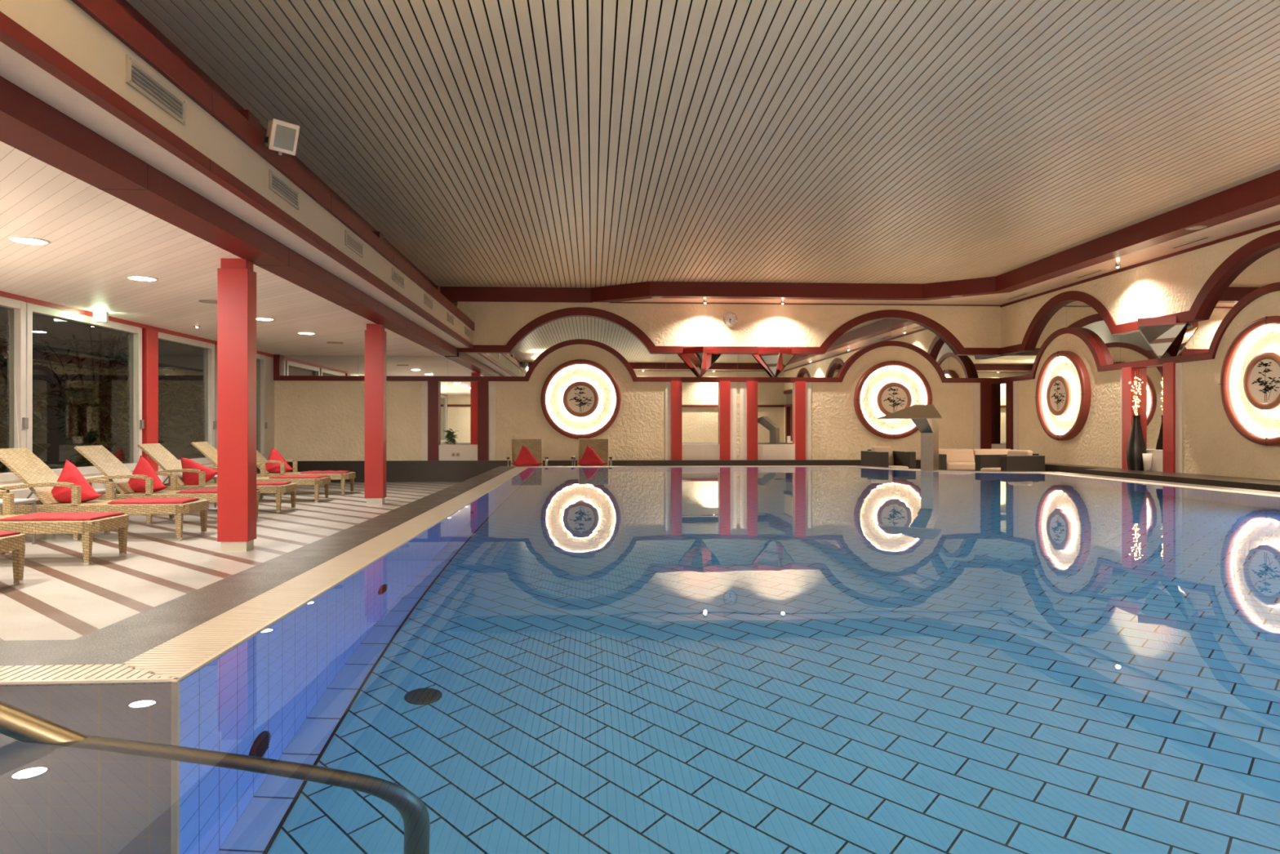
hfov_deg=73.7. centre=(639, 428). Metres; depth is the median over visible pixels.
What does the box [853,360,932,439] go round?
wall lamp
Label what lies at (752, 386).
trim
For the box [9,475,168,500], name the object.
window ledge
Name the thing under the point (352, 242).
air vent
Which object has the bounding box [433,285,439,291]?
trim
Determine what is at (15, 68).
ceiling
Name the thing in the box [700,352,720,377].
mirror
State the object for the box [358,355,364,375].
wall mirror
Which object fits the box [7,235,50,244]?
recessed light
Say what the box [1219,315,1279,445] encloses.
wall lamp
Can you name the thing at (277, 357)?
mirror strip post trim
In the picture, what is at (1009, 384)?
trim
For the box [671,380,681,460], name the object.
trim
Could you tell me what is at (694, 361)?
mirror
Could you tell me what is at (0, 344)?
bush
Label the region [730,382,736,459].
trim
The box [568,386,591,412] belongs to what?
print
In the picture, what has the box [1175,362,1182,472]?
trim
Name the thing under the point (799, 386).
trim
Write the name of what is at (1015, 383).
trim
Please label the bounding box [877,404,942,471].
spout
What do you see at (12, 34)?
trim
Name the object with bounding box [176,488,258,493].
folded towel
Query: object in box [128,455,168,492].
pillow
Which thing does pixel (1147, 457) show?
pot
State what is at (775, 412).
wall mirror
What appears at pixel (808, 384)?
trim
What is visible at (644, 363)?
wall mirror
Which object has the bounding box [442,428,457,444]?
potted plant
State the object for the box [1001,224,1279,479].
wall
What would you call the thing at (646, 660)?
pool water
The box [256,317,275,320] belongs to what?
recessed light
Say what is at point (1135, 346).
wall mirror
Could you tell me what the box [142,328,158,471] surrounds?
window column
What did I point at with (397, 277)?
air vent
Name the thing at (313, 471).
folded towel
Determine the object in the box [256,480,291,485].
folded towel
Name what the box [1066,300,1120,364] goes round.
wall mirror
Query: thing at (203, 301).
diffuser
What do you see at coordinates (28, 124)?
beam
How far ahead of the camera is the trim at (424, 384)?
19.34 m
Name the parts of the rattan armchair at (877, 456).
armrest, armrest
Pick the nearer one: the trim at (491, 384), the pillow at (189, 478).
the pillow at (189, 478)
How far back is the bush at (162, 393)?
16.78 m
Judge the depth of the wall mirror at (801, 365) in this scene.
19.91 m
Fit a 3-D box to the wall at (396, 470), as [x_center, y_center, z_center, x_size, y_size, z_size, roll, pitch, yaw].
[-0.069,0.963,19.622,16.350,0.475,0.290,0,0,-3]
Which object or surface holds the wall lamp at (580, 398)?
attached to the wall at (495, 323)
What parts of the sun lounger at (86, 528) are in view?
armrest, seat, leg, leg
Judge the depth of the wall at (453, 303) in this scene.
19.79 m
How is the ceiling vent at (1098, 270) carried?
in the soffit beam at (1271, 215)
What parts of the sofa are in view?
armrest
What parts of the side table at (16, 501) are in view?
frame, leg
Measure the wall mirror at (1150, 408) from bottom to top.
1.444 m
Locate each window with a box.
[0,290,274,476]
[0,296,28,481]
[158,332,216,467]
[214,345,267,457]
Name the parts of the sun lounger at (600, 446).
backrest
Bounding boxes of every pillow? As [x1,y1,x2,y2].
[51,459,105,502]
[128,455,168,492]
[180,457,217,485]
[265,447,294,473]
[511,444,542,466]
[576,444,608,466]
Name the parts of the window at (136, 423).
handle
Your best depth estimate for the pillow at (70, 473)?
9.35 m
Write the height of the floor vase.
0.960 m
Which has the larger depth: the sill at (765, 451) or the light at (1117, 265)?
the sill at (765, 451)
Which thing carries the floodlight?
attached to the wall at (63, 25)
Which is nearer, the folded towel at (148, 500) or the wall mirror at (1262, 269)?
the folded towel at (148, 500)
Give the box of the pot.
[1142,453,1152,471]
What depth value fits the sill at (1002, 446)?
19.97 m
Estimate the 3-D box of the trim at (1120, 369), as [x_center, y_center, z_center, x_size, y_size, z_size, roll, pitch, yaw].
[8.807,-0.188,15.500,0.105,1.825,0.100,0,0,-3]
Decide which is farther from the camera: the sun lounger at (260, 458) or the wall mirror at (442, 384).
the wall mirror at (442, 384)
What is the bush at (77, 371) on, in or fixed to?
on the floor
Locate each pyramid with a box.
[677,346,720,378]
[752,346,795,378]
[1137,315,1187,359]
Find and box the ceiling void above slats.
[140,0,1138,287]
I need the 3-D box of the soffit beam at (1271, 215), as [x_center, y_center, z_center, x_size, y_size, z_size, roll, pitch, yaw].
[4.696,-3.032,8.625,9.500,0.250,22.700,0,0,-3]
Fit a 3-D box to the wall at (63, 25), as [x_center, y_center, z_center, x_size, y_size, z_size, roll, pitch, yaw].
[-3.194,-2.110,8.134,0.050,0.580,22.600,0,0,-3]
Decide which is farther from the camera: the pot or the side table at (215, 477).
the pot
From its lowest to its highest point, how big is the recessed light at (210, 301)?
0.017 m
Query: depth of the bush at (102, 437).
14.59 m
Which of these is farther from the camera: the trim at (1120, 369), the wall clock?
the wall clock
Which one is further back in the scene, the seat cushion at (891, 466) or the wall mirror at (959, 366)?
the wall mirror at (959, 366)
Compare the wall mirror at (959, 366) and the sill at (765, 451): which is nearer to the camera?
the sill at (765, 451)
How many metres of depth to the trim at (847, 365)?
19.60 m
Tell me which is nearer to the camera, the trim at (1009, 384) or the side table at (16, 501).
the side table at (16, 501)
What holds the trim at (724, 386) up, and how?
attached to the wall at (495, 323)
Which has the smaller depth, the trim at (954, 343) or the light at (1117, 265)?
the light at (1117, 265)
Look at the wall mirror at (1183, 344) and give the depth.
14.05 m
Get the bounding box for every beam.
[0,75,457,355]
[622,204,1279,305]
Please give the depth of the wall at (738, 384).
19.76 m
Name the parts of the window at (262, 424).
handle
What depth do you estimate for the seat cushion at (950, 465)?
17.33 m
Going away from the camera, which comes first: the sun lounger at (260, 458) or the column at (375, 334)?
the column at (375, 334)
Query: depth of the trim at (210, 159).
5.89 m
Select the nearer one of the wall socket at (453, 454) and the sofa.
the sofa
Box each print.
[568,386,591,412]
[884,387,906,412]
[1051,382,1065,408]
[1251,360,1279,401]
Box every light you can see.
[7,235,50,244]
[125,275,158,280]
[198,299,217,303]
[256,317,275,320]
[297,332,315,334]
[326,342,343,343]
[950,294,962,297]
[1115,262,1120,267]
[1185,225,1207,230]
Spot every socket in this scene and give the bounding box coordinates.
[264,136,268,142]
[451,452,460,457]
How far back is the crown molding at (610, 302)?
19.82 m
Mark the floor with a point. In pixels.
(59, 597)
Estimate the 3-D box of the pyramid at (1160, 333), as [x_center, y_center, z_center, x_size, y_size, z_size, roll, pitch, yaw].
[8.650,-1.504,14.425,0.534,0.703,1.012,0,0,-3]
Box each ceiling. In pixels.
[0,41,467,347]
[0,141,441,355]
[126,0,1279,287]
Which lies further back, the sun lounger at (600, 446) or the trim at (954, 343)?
the trim at (954, 343)
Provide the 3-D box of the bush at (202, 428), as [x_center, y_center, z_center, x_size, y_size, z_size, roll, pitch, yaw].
[-9.795,0.036,19.681,2.099,2.339,1.688,0,0,-3]
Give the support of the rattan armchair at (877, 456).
on the floor
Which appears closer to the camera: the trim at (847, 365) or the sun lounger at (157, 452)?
the sun lounger at (157, 452)
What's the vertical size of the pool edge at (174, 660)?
0.032 m
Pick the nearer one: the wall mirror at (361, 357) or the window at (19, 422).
the window at (19, 422)
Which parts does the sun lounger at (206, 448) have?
backrest, armrest, seat, leg, leg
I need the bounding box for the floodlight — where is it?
[264,118,299,155]
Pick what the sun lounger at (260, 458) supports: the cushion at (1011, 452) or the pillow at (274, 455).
the pillow at (274, 455)
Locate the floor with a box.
[0,481,461,640]
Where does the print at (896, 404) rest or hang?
attached to the wall lamp at (888, 387)
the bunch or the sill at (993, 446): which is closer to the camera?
the bunch
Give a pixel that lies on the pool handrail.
(16, 723)
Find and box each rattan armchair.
[861,446,915,468]
[975,449,1044,471]
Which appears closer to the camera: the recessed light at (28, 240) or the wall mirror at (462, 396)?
the recessed light at (28, 240)
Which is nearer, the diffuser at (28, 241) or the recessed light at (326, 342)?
the diffuser at (28, 241)
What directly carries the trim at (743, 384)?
attached to the wall at (495, 323)
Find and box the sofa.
[938,448,1010,470]
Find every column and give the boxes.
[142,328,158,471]
[217,257,256,551]
[364,324,386,504]
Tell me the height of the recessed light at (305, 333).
0.017 m
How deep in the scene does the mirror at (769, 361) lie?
19.68 m
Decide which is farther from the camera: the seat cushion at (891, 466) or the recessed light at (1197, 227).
the seat cushion at (891, 466)
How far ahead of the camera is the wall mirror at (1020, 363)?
18.91 m
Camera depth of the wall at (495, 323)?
19.63 m
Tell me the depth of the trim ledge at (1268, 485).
13.13 m
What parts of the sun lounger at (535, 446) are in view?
backrest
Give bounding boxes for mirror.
[281,355,358,375]
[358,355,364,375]
[386,355,447,376]
[439,381,447,444]
[447,306,524,444]
[524,315,604,374]
[605,320,666,377]
[666,353,737,444]
[678,352,702,377]
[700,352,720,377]
[737,353,814,377]
[752,352,778,377]
[757,382,794,444]
[775,352,794,377]
[814,318,890,377]
[890,318,948,377]
[948,343,1003,444]
[1003,302,1066,444]
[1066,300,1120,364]
[1120,330,1157,363]
[1138,365,1162,449]
[1162,321,1192,357]
[1192,244,1279,354]
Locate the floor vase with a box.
[1125,414,1146,471]
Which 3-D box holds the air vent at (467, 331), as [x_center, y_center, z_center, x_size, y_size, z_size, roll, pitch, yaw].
[-3.738,-2.095,18.495,0.016,0.160,0.710,0,0,-3]
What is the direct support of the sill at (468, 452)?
attached to the wall at (495, 323)
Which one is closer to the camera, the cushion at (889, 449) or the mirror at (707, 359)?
the cushion at (889, 449)
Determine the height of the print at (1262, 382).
0.584 m
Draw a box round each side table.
[0,497,35,544]
[93,488,115,499]
[211,475,217,507]
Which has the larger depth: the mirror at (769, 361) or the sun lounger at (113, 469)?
the mirror at (769, 361)
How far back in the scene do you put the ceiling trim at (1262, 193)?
16.98 m
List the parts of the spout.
blade, post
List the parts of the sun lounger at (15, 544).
leg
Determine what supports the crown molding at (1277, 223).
attached to the wall at (1211, 445)
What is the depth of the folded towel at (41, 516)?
7.63 m
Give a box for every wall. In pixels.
[0,0,472,343]
[114,0,436,285]
[266,355,274,457]
[274,301,1001,461]
[298,459,920,482]
[441,285,605,344]
[736,382,740,459]
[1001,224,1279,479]
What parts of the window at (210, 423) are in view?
handle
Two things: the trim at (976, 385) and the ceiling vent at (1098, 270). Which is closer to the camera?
the ceiling vent at (1098, 270)
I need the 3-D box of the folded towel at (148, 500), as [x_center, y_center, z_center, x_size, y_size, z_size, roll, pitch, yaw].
[-5.369,0.791,9.445,0.828,0.035,0.536,0,0,-3]
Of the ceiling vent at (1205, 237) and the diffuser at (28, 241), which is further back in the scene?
the ceiling vent at (1205, 237)
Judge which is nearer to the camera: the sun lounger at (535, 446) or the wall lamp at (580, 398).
the sun lounger at (535, 446)
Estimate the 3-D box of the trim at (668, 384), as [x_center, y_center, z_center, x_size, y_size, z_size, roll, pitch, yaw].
[0.647,-0.188,19.704,0.130,1.825,0.105,0,0,-3]
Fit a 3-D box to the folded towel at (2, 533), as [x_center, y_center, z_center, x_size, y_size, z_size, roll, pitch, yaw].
[-5.126,0.791,6.294,0.747,0.036,0.536,0,0,-3]
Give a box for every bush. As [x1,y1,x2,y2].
[0,321,44,440]
[0,344,8,370]
[0,382,68,472]
[32,322,129,466]
[35,377,129,466]
[92,364,203,463]
[161,382,257,458]
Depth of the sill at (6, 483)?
12.07 m
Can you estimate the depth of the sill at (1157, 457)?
14.55 m
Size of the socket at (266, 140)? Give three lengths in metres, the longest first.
0.046 x 0.038 x 0.011 m
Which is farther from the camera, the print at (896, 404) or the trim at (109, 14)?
the print at (896, 404)
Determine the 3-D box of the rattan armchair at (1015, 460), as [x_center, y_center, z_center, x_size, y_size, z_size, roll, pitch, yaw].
[6.546,0.770,15.139,0.840,0.780,0.800,0,0,-18]
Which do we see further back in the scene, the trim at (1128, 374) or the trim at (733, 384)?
the trim at (733, 384)
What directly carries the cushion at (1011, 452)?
on the rattan armchair at (1015, 460)
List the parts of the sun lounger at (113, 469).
backrest, armrest, armrest, leg, seat, leg, leg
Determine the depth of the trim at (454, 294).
19.42 m
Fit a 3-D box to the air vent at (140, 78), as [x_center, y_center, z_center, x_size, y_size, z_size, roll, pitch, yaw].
[-3.002,-2.095,5.316,0.016,0.160,0.710,0,0,-3]
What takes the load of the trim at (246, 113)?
attached to the wall
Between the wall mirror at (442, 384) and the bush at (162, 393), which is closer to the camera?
the bush at (162, 393)
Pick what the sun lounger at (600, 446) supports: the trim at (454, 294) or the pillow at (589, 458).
the pillow at (589, 458)
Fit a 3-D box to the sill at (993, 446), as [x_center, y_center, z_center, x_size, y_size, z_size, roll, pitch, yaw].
[8.430,0.545,20.137,0.360,0.360,0.110,0,0,-3]
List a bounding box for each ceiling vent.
[1005,293,1029,299]
[1073,269,1106,278]
[1168,235,1213,248]
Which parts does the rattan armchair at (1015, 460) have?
armrest, armrest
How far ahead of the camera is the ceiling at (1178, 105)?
8.99 m
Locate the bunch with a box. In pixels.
[1128,371,1142,414]
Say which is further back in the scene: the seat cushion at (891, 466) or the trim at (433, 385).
the trim at (433, 385)
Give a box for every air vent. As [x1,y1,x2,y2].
[125,54,186,125]
[268,168,299,209]
[344,230,363,257]
[391,267,404,288]
[423,293,432,309]
[447,311,453,325]
[464,326,470,337]
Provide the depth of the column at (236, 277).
8.30 m
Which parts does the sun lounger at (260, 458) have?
backrest, armrest, armrest, seat, leg, leg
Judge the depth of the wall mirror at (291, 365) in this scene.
19.32 m
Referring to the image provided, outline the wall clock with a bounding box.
[722,311,737,326]
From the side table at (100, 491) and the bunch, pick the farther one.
the bunch
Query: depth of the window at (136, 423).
12.70 m
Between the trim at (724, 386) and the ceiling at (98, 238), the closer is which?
the ceiling at (98, 238)
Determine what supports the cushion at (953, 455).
on the sofa
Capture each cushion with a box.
[871,446,893,465]
[888,465,908,468]
[938,448,974,462]
[946,462,975,470]
[973,448,1010,462]
[980,467,1000,471]
[1007,449,1032,455]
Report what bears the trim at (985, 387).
attached to the wall at (495, 323)
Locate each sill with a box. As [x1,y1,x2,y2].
[0,457,267,487]
[438,444,477,460]
[681,444,719,460]
[757,444,795,459]
[991,444,1000,448]
[1000,444,1005,448]
[1146,449,1162,471]
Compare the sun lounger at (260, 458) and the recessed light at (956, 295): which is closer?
the sun lounger at (260, 458)
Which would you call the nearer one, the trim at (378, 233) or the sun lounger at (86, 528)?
the sun lounger at (86, 528)
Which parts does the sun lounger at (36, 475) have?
backrest, armrest, leg, armrest, seat, leg, leg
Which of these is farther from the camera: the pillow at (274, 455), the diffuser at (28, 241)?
the pillow at (274, 455)
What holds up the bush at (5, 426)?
on the floor
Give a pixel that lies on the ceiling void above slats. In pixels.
(498, 1)
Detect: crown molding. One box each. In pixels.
[609,302,1000,306]
[1000,220,1279,307]
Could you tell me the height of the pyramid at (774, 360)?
0.703 m
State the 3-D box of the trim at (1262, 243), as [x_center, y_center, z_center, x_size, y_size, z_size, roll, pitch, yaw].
[9.173,-2.260,8.825,0.122,1.040,22.600,0,0,-3]
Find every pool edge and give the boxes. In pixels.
[0,465,1279,666]
[0,466,1279,684]
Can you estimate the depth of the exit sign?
12.02 m
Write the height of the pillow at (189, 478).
0.445 m
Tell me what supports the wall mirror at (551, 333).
attached to the wall at (495, 323)
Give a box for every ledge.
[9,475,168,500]
[257,461,298,471]
[1044,462,1279,492]
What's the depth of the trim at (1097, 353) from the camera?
14.74 m
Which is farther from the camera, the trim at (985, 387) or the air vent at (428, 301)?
the trim at (985, 387)
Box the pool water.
[0,466,1279,853]
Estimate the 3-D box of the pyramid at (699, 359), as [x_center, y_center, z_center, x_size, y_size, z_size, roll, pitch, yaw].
[1.393,-1.504,19.529,1.012,0.703,0.534,0,0,-3]
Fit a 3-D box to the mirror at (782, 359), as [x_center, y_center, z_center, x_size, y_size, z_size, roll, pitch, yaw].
[3.280,-1.440,19.731,0.286,0.560,0.708,0,0,40]
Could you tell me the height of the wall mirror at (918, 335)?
3.500 m
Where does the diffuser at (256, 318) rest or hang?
attached to the recessed light at (257, 318)
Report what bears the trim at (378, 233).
attached to the wall
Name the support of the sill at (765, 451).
attached to the wall at (495, 323)
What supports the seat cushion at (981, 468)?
on the rattan armchair at (1015, 460)
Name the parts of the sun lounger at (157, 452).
backrest, armrest, armrest, seat, leg, leg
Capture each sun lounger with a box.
[0,447,208,541]
[0,489,128,565]
[0,533,26,583]
[74,444,260,524]
[137,443,297,513]
[191,441,330,502]
[256,449,355,495]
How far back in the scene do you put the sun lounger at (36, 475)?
9.16 m
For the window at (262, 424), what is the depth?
18.52 m
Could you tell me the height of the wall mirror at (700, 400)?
3.500 m
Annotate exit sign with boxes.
[93,311,108,322]
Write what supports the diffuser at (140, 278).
attached to the recessed light at (139, 277)
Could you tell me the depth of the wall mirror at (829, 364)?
20.00 m
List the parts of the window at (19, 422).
handle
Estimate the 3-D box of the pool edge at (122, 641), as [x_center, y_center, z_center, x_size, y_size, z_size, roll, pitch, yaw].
[1.400,0.970,8.111,11.204,0.561,15.544,0,0,-3]
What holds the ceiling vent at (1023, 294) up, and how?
in the soffit beam at (1271, 215)
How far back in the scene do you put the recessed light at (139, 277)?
9.35 m
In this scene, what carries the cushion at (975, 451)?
on the sofa
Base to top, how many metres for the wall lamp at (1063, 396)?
1.824 m
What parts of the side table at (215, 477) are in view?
leg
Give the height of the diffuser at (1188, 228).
0.013 m
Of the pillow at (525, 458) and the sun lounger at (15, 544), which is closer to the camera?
the sun lounger at (15, 544)
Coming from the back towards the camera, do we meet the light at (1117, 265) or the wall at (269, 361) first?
the wall at (269, 361)
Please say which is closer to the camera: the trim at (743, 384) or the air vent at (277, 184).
the air vent at (277, 184)
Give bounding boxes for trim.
[0,11,473,348]
[71,0,474,330]
[98,159,210,190]
[236,109,259,129]
[273,354,281,380]
[280,338,999,382]
[372,231,383,241]
[422,381,427,460]
[427,380,439,460]
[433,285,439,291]
[439,286,592,302]
[457,306,1001,355]
[477,380,488,460]
[488,381,495,460]
[590,169,1279,302]
[665,382,671,460]
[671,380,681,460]
[719,381,730,460]
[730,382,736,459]
[740,382,746,459]
[746,381,757,459]
[794,381,805,459]
[805,382,811,459]
[973,382,980,448]
[980,382,991,448]
[1000,230,1279,355]
[1000,282,1279,382]
[1005,380,1013,449]
[1013,381,1017,449]
[1120,368,1121,468]
[1121,366,1138,469]
[1162,361,1175,472]
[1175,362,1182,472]
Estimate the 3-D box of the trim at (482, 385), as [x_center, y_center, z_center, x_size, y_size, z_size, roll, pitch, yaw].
[-3.570,-0.188,19.451,0.240,1.825,0.140,0,0,-3]
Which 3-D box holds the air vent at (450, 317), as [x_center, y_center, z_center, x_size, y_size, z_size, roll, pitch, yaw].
[-3.616,-2.095,16.299,0.016,0.160,0.710,0,0,-3]
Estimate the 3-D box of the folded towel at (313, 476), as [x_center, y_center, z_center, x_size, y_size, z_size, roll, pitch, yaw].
[-5.641,0.791,14.157,0.814,0.036,0.532,0,0,-3]
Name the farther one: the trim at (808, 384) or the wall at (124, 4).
the trim at (808, 384)
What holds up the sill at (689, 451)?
attached to the wall at (495, 323)
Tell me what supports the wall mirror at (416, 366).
attached to the wall at (495, 323)
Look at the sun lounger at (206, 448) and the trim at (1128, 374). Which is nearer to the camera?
the sun lounger at (206, 448)
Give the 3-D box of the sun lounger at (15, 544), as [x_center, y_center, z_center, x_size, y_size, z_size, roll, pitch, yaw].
[-5.745,0.708,6.269,2.053,0.983,0.710,0,0,-3]
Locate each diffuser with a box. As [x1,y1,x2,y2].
[12,238,45,244]
[129,276,155,280]
[202,300,217,303]
[256,318,271,319]
[1187,226,1204,229]
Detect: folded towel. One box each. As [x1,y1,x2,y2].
[0,511,124,520]
[0,530,20,537]
[107,497,199,503]
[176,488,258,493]
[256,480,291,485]
[268,474,329,478]
[300,470,351,473]
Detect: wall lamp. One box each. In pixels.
[540,359,621,439]
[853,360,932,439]
[1035,351,1091,440]
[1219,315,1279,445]
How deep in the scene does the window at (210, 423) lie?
15.99 m
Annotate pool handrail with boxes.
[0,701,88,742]
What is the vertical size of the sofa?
0.730 m
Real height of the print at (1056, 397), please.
0.584 m
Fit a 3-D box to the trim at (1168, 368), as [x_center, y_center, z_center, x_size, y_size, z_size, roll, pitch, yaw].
[8.861,-0.188,14.211,0.140,1.825,0.260,0,0,-3]
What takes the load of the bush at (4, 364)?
on the floor

